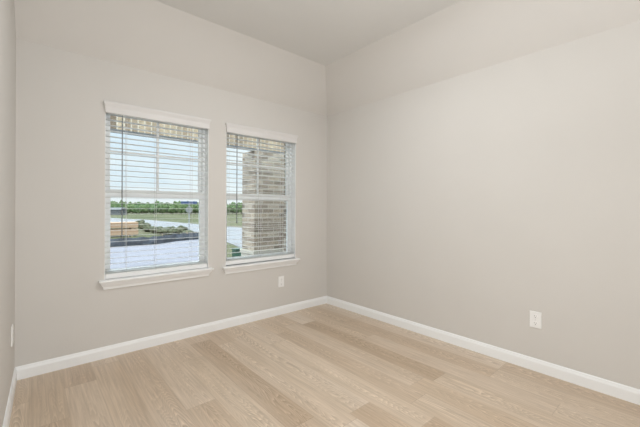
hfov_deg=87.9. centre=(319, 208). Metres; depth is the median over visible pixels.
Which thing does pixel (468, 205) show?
wall
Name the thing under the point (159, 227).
clump
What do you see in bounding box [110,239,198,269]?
driveway
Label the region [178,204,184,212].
tree
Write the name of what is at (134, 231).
bundle
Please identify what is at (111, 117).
beam
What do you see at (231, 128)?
window blind
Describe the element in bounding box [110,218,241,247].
road
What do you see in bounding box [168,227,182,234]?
clump
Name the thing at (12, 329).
wall outlet
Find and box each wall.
[0,0,15,426]
[15,38,326,366]
[284,143,286,251]
[327,20,639,389]
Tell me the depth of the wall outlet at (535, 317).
2.53 m
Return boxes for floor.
[9,303,639,426]
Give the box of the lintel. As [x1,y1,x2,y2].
[110,128,283,153]
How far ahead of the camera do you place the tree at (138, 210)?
80.89 m
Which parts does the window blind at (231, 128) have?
ladder cord, rail, ladder cord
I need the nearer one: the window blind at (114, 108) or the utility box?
the window blind at (114, 108)
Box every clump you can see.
[138,223,150,228]
[143,226,153,231]
[150,226,162,232]
[156,228,169,234]
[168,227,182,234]
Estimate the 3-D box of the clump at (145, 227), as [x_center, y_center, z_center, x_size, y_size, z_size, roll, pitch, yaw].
[-11.535,1.418,22.550,0.956,0.480,0.967,0,0,-41]
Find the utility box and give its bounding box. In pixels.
[231,248,240,256]
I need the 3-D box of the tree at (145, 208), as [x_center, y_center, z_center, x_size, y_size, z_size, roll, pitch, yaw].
[-42.946,0.299,81.738,2.008,2.442,1.919,0,0,-41]
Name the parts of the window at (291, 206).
sash, sash, sill, frame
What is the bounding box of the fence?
[110,231,198,246]
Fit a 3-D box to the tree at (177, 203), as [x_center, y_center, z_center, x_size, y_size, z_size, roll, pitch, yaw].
[-37.716,-0.048,87.646,1.811,3.180,1.792,0,0,-41]
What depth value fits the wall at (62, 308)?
2.68 m
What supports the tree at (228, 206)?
on the ground
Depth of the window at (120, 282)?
3.08 m
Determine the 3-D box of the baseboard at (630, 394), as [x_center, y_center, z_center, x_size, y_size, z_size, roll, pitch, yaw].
[1.444,1.195,2.767,0.014,0.094,4.150,0,0,-41]
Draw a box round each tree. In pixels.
[124,205,131,213]
[132,206,140,213]
[141,205,149,213]
[150,206,157,213]
[160,203,167,213]
[168,206,176,213]
[174,202,178,213]
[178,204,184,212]
[192,204,197,212]
[227,205,230,214]
[232,205,239,212]
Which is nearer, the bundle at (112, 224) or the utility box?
the utility box
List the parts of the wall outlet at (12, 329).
plate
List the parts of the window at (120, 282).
sash, sash, sill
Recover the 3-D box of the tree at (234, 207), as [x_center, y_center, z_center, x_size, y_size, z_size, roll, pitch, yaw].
[-20.597,0.294,81.187,2.007,2.646,1.741,0,0,-41]
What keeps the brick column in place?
on the porch slab
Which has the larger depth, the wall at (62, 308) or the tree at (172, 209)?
the tree at (172, 209)
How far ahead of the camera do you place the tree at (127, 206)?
80.77 m
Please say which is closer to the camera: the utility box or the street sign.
the utility box
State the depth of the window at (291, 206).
3.94 m
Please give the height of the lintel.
0.025 m
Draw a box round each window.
[98,113,213,289]
[222,132,299,273]
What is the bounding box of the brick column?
[240,151,283,256]
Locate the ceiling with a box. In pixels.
[14,0,639,115]
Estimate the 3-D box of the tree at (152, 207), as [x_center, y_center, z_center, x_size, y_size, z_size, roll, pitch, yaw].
[-40.323,0.464,80.661,1.928,2.135,1.820,0,0,-41]
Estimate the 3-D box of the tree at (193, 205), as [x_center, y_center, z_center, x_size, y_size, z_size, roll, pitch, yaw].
[-32.914,-0.050,87.427,1.909,3.226,1.928,0,0,-41]
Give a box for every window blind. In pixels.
[103,100,210,278]
[225,122,297,264]
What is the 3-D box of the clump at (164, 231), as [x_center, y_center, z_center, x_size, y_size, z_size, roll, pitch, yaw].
[-9.645,1.457,20.408,0.834,0.460,0.786,0,0,-41]
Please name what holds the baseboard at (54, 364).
attached to the wall at (62, 308)
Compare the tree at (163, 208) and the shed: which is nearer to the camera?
the shed
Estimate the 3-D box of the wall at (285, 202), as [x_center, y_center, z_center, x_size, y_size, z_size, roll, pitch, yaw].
[-1.548,0.004,3.173,6.400,3.050,0.100,0,0,-41]
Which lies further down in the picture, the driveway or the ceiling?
the driveway
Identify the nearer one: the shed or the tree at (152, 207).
the shed
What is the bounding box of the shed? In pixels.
[110,209,127,214]
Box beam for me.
[110,113,283,151]
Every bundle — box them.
[110,222,137,229]
[110,228,137,235]
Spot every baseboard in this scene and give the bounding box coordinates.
[2,368,16,426]
[15,296,326,379]
[326,296,639,404]
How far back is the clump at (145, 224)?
23.93 m
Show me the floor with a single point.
(324, 365)
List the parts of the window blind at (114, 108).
ladder cord, ladder cord, rail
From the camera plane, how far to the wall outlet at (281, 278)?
3.86 m
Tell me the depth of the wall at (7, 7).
1.88 m
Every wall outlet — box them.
[11,324,13,346]
[278,276,283,286]
[530,311,541,328]
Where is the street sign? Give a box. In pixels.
[181,201,196,229]
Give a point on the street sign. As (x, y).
(188, 209)
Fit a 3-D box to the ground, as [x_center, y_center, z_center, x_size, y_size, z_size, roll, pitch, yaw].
[-68.000,1.391,158.588,400.000,0.060,317.950,0,0,-41]
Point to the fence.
(179, 237)
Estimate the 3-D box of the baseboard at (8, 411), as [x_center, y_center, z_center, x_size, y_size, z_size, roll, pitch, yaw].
[-0.854,1.185,0.765,0.014,0.094,4.152,0,0,-39]
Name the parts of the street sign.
post, octagon plate, name blade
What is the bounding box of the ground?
[110,212,241,257]

